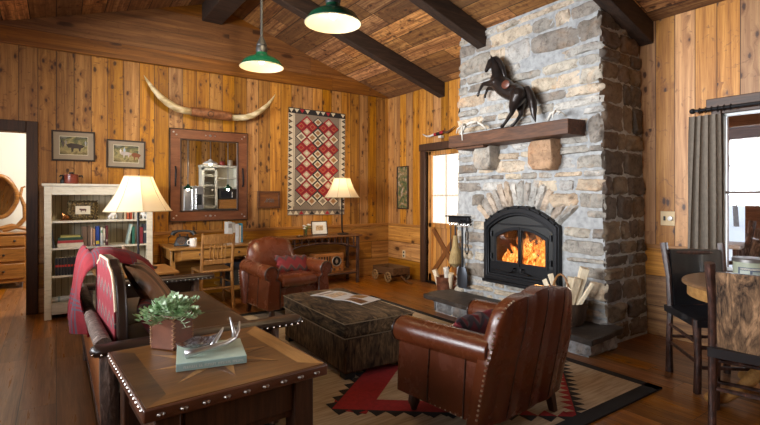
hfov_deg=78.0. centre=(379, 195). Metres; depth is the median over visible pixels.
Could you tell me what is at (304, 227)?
flower vase
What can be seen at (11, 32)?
trim
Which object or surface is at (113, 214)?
bookend
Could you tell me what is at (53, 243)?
book
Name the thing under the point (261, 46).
socket
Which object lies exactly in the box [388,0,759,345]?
wall
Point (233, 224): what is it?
book
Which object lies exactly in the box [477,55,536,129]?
horse sculpture
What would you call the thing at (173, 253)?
writing desk
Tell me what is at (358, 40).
ceiling beam
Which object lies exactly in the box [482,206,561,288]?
fireplace insert
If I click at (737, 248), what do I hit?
table
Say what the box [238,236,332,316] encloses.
leather armchair
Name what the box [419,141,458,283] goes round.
door
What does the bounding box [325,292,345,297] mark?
photo
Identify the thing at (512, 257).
flames
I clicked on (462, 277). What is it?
shovel
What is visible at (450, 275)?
log
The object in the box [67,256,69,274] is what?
book
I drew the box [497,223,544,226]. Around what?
vent
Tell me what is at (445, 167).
window
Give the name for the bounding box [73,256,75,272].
book
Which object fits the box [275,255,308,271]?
cushion
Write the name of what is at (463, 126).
antler mount
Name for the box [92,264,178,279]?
end table
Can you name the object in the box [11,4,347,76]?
ceiling
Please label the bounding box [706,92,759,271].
window
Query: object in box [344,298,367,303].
photo
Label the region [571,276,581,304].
log
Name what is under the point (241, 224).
book
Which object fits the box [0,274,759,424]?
floor
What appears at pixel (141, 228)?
book
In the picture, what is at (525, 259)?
log
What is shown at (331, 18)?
pendant lamp
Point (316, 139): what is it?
tapestry
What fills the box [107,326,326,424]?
side table
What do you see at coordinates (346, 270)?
shelf
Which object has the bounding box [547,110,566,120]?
antler mount
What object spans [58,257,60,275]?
book
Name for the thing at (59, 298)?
paper roll
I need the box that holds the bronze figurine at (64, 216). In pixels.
[60,212,70,220]
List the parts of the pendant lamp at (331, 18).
lamp shade, bulb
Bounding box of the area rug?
[239,295,661,424]
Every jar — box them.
[59,172,83,183]
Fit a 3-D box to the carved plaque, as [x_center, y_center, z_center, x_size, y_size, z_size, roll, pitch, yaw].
[-1.585,0.052,6.686,0.328,0.245,0.050,0,0,-35]
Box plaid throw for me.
[67,244,154,336]
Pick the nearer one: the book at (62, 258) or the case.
the book at (62, 258)
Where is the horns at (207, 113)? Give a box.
[144,76,275,120]
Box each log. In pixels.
[432,269,439,284]
[443,267,448,277]
[448,272,453,288]
[514,253,537,262]
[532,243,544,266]
[542,279,548,285]
[548,273,555,284]
[566,276,573,288]
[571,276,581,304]
[575,266,588,304]
[576,282,593,304]
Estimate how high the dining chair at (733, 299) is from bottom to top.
0.951 m
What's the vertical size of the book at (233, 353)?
0.030 m
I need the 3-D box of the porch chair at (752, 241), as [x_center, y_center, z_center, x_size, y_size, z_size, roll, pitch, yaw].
[3.896,0.818,4.917,0.673,1.089,0.680,0,0,-7]
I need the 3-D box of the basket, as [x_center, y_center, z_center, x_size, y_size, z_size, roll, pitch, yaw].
[1.631,0.899,4.115,0.360,0.429,0.360,0,0,-35]
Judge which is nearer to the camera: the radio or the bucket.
the bucket
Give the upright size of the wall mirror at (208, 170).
1.199 m
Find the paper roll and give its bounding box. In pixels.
[52,295,69,301]
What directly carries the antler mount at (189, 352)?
on the book at (233, 353)
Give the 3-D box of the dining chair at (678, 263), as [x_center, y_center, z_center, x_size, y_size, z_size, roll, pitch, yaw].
[2.337,0.825,3.309,0.501,0.951,0.536,0,0,5]
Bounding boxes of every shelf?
[330,268,355,273]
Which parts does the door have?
panel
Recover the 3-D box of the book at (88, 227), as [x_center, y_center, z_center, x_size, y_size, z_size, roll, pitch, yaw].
[-3.224,0.439,5.186,0.023,0.220,0.151,0,0,-35]
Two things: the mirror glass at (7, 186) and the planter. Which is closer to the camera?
the planter
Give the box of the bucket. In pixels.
[436,274,455,289]
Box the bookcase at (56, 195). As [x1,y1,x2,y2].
[42,183,152,320]
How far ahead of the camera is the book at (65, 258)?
5.01 m
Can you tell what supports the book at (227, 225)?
on the writing desk at (173, 253)
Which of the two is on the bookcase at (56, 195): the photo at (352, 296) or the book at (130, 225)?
the book at (130, 225)
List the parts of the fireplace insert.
door frame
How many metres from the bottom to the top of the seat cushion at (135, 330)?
0.150 m
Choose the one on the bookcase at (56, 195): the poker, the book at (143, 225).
the book at (143, 225)
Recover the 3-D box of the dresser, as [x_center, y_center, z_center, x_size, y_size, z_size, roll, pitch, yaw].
[-5.566,0.491,6.590,1.040,1.618,0.550,0,0,-35]
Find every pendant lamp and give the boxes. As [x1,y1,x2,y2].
[239,0,283,72]
[304,0,360,33]
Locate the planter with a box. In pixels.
[133,290,204,350]
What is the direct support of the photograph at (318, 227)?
attached to the photo frame at (318, 227)
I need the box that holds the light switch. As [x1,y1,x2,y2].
[661,211,674,225]
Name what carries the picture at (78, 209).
attached to the ornate frame
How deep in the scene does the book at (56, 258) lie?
4.96 m
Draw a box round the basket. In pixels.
[553,273,587,326]
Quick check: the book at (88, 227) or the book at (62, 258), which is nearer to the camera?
the book at (62, 258)
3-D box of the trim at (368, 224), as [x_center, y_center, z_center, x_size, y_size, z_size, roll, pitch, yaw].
[-1.809,0.470,6.553,4.752,0.040,0.018,0,0,-35]
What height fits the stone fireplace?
3.160 m
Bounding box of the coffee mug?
[187,238,196,246]
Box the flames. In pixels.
[502,249,544,266]
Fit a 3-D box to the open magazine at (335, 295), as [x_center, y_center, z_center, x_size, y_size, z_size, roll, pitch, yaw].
[-0.300,0.861,4.009,0.580,0.015,0.250,0,0,37]
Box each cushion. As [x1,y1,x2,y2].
[95,254,127,341]
[127,291,232,324]
[128,311,247,338]
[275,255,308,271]
[277,268,317,287]
[453,309,492,333]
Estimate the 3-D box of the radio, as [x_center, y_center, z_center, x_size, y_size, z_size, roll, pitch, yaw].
[-0.785,0.974,6.894,0.472,0.277,0.241,0,0,-33]
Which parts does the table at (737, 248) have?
leg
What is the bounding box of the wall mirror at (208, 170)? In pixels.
[169,127,247,221]
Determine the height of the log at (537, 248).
0.274 m
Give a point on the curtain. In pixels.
(704, 132)
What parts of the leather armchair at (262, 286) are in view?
arm, backrest, seat, arm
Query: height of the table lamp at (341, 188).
0.860 m
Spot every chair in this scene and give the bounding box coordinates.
[191,232,234,307]
[660,242,749,394]
[704,261,759,424]
[729,220,759,264]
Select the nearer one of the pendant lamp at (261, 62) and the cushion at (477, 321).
the cushion at (477, 321)
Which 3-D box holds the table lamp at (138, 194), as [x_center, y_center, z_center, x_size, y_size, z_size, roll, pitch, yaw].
[-2.357,0.249,4.576,0.610,0.918,0.610,0,0,-35]
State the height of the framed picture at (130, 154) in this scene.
0.340 m
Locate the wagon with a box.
[372,263,412,283]
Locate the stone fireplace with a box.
[423,0,647,357]
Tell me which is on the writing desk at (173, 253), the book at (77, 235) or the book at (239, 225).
the book at (239, 225)
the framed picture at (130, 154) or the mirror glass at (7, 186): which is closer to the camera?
the framed picture at (130, 154)
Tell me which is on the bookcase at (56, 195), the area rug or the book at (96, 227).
the book at (96, 227)
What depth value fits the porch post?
6.11 m
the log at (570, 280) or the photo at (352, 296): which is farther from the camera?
the log at (570, 280)
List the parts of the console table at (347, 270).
arched rail, arched rail, shelf rail, leg, leg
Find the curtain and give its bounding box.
[688,114,721,248]
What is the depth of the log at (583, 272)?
3.99 m
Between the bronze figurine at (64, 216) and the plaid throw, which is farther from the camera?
the bronze figurine at (64, 216)
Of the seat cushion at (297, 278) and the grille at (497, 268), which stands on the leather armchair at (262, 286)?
the seat cushion at (297, 278)
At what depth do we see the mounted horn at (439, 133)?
6.74 m
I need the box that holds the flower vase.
[303,224,311,236]
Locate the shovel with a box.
[457,223,467,288]
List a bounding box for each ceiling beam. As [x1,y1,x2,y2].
[202,0,244,24]
[272,0,444,97]
[409,0,486,48]
[593,0,652,45]
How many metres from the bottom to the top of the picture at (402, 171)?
0.690 m
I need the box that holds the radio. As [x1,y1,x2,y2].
[309,251,343,271]
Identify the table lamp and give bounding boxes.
[102,174,172,268]
[324,178,359,234]
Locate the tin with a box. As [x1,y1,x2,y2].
[731,256,759,274]
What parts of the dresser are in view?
mirror frame, drawer, drawer, drawer, harp arm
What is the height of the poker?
0.561 m
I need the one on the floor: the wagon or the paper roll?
the wagon
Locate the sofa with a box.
[80,272,302,424]
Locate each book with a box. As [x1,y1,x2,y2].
[52,229,54,247]
[55,257,57,275]
[57,242,83,247]
[58,236,82,240]
[58,240,82,243]
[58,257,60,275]
[60,234,80,237]
[61,257,63,274]
[64,257,66,274]
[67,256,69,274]
[70,256,72,274]
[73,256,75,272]
[82,226,86,245]
[87,226,89,245]
[90,227,91,245]
[92,229,94,245]
[95,226,98,245]
[99,227,102,245]
[103,228,104,244]
[105,225,107,244]
[117,212,121,218]
[125,224,132,243]
[130,226,134,243]
[140,227,142,243]
[142,224,145,242]
[176,338,246,371]
[224,221,231,233]
[232,222,234,233]
[235,224,238,242]
[238,223,242,241]
[239,225,240,241]
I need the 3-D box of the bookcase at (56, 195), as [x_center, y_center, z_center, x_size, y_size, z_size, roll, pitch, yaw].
[-3.173,0.584,5.319,1.070,1.432,0.400,0,0,-35]
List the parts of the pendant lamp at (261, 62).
stem, lamp shade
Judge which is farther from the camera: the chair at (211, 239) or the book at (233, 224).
the book at (233, 224)
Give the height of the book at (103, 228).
0.190 m
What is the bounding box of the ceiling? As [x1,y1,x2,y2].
[0,0,724,98]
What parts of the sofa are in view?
post, rail, panel, rail, post, panel, padded arm, post, padded arm, post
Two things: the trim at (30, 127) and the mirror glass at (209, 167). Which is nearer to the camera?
the trim at (30, 127)
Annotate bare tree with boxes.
[729,152,744,226]
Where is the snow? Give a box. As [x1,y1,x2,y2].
[729,152,744,267]
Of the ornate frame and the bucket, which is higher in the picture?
the ornate frame
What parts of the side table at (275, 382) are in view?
leg, leg, drawer, leg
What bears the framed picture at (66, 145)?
attached to the wall at (109, 98)
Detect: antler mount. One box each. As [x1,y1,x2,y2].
[184,317,239,357]
[456,121,486,140]
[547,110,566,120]
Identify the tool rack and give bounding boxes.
[445,215,472,225]
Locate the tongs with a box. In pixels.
[464,223,468,254]
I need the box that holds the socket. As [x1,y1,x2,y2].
[256,36,267,51]
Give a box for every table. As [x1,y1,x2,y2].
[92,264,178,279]
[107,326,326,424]
[272,233,362,282]
[682,272,759,403]
[729,241,744,267]
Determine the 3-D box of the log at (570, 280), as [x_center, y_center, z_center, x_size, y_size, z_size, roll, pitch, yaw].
[1.662,0.883,4.122,0.091,0.348,0.058,0,0,10]
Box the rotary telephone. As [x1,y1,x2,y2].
[168,230,196,245]
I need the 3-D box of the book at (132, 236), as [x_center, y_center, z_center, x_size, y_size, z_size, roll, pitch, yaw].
[-2.865,0.449,5.434,0.028,0.200,0.151,0,0,-35]
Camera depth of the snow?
12.46 m
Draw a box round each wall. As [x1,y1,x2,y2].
[0,43,387,312]
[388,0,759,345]
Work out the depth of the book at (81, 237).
5.02 m
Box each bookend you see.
[106,212,116,219]
[140,212,145,218]
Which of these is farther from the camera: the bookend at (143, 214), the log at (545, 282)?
the bookend at (143, 214)
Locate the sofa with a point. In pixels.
(105, 385)
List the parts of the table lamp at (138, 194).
lamp shade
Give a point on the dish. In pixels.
(197, 341)
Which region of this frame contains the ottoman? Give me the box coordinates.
[283,288,412,379]
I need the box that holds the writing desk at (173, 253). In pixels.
[159,239,251,289]
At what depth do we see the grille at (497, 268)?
4.78 m
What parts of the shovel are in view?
blade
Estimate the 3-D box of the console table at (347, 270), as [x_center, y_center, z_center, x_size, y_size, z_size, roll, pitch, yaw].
[-0.920,0.938,6.862,1.320,0.724,0.420,0,0,-35]
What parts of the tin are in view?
lid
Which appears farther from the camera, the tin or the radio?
the radio
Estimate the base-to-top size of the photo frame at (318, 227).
0.205 m
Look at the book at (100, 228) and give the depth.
5.20 m
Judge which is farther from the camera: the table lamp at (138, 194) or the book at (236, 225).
the book at (236, 225)
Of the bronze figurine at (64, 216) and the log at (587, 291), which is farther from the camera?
the bronze figurine at (64, 216)
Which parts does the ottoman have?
lid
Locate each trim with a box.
[0,20,388,98]
[0,119,37,314]
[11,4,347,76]
[41,223,387,239]
[388,223,687,248]
[729,113,759,151]
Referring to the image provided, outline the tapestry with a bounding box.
[287,107,344,214]
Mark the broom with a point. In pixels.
(455, 254)
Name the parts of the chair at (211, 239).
leg, seat, rail, crest rail, leg, leg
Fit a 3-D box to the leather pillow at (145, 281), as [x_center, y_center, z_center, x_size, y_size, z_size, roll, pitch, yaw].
[-1.322,0.596,2.798,0.295,0.441,0.581,0,0,-21]
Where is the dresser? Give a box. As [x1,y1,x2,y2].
[0,174,25,287]
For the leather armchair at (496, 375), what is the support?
on the area rug
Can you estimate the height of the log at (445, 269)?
0.358 m
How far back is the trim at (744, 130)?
6.17 m
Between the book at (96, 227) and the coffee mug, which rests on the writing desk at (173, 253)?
the coffee mug
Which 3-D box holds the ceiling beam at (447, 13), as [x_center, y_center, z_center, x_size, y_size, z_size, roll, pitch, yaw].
[0.291,-2.085,4.654,2.095,0.870,0.130,0,0,-35]
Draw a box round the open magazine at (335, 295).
[310,291,380,304]
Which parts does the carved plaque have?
panel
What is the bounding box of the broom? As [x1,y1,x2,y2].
[448,222,460,266]
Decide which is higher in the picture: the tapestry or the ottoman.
the tapestry
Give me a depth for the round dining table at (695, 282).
2.90 m
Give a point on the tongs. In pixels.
(467, 223)
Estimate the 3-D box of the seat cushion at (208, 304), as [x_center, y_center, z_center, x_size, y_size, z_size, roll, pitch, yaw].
[-1.634,0.895,3.635,0.720,0.150,0.860,0,0,-35]
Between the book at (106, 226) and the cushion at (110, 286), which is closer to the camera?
the cushion at (110, 286)
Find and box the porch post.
[745,149,759,238]
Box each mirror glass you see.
[0,178,14,214]
[182,140,236,210]
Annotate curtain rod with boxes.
[689,101,759,113]
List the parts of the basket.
hoop handle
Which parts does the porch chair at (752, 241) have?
leg, backrest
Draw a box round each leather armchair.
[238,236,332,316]
[391,285,571,424]
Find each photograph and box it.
[60,136,87,154]
[113,145,140,162]
[316,225,322,230]
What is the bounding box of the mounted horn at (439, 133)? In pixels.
[423,126,454,137]
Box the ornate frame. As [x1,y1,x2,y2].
[67,200,97,219]
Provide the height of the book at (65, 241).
0.028 m
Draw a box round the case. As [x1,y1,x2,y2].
[220,259,241,285]
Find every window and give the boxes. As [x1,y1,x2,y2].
[433,153,458,223]
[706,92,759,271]
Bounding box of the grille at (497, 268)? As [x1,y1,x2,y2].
[490,261,552,281]
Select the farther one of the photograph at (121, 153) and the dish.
the photograph at (121, 153)
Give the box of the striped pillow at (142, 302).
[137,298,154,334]
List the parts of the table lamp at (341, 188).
lamp shade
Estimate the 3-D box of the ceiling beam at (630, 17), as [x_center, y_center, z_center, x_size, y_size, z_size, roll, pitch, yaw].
[1.388,-1.976,3.662,2.775,1.088,0.130,0,0,-35]
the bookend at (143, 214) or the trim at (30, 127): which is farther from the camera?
the bookend at (143, 214)
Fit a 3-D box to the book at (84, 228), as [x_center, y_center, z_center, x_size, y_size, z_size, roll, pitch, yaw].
[-3.255,0.442,5.164,0.043,0.215,0.151,0,0,-35]
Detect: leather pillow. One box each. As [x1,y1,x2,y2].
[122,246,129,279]
[125,259,170,301]
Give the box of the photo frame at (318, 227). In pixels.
[311,221,327,234]
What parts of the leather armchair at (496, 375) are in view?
arm, arm, backrest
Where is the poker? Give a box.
[448,222,451,268]
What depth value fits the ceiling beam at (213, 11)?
5.88 m
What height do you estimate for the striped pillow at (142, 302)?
0.282 m
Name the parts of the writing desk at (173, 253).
leg, leg, drawer, drawer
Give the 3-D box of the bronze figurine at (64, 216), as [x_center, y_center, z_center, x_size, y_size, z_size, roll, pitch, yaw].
[-3.386,0.219,5.051,0.100,0.090,0.050,0,0,-35]
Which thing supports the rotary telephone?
on the writing desk at (173, 253)
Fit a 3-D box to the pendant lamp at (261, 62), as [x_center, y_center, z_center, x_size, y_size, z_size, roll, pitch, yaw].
[-1.083,-1.843,4.295,0.397,1.333,0.397,0,0,-35]
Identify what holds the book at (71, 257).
on the bookcase at (56, 195)
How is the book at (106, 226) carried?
on the bookcase at (56, 195)
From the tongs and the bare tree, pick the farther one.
the bare tree
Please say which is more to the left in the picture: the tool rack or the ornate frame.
the ornate frame
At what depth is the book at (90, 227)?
5.15 m
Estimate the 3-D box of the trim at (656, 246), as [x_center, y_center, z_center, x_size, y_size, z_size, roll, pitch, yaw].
[1.473,0.470,5.968,0.016,0.040,4.670,0,0,-35]
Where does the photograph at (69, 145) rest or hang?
attached to the framed picture at (66, 145)
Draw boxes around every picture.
[51,130,94,161]
[75,206,89,213]
[106,139,145,168]
[397,166,408,208]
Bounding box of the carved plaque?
[257,191,279,207]
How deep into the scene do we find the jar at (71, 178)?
5.08 m
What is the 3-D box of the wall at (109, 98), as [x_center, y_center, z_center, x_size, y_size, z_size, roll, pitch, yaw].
[-3.937,-0.647,6.717,8.350,3.895,2.670,0,0,-35]
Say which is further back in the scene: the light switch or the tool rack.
the tool rack
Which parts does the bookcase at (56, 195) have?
panel, shelf, shelf, shelf, shelf, panel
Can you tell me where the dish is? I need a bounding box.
[176,333,220,348]
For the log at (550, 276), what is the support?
in the basket
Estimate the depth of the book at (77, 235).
5.05 m
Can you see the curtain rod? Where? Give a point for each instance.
(692, 111)
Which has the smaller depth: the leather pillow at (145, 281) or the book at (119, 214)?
the leather pillow at (145, 281)
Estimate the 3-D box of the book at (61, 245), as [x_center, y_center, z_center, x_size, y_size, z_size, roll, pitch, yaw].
[-3.355,0.526,5.083,0.235,0.045,0.151,0,0,-35]
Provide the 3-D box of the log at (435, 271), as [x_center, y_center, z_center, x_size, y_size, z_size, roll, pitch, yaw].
[0.749,1.096,5.970,0.174,0.333,0.076,0,0,15]
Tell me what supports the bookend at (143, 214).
on the bookcase at (56, 195)
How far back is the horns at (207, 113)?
6.08 m
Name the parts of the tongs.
arm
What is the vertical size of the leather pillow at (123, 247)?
0.476 m
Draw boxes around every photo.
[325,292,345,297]
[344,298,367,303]
[350,295,367,297]
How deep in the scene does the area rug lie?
3.00 m
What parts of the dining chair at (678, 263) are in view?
post, rail, post, post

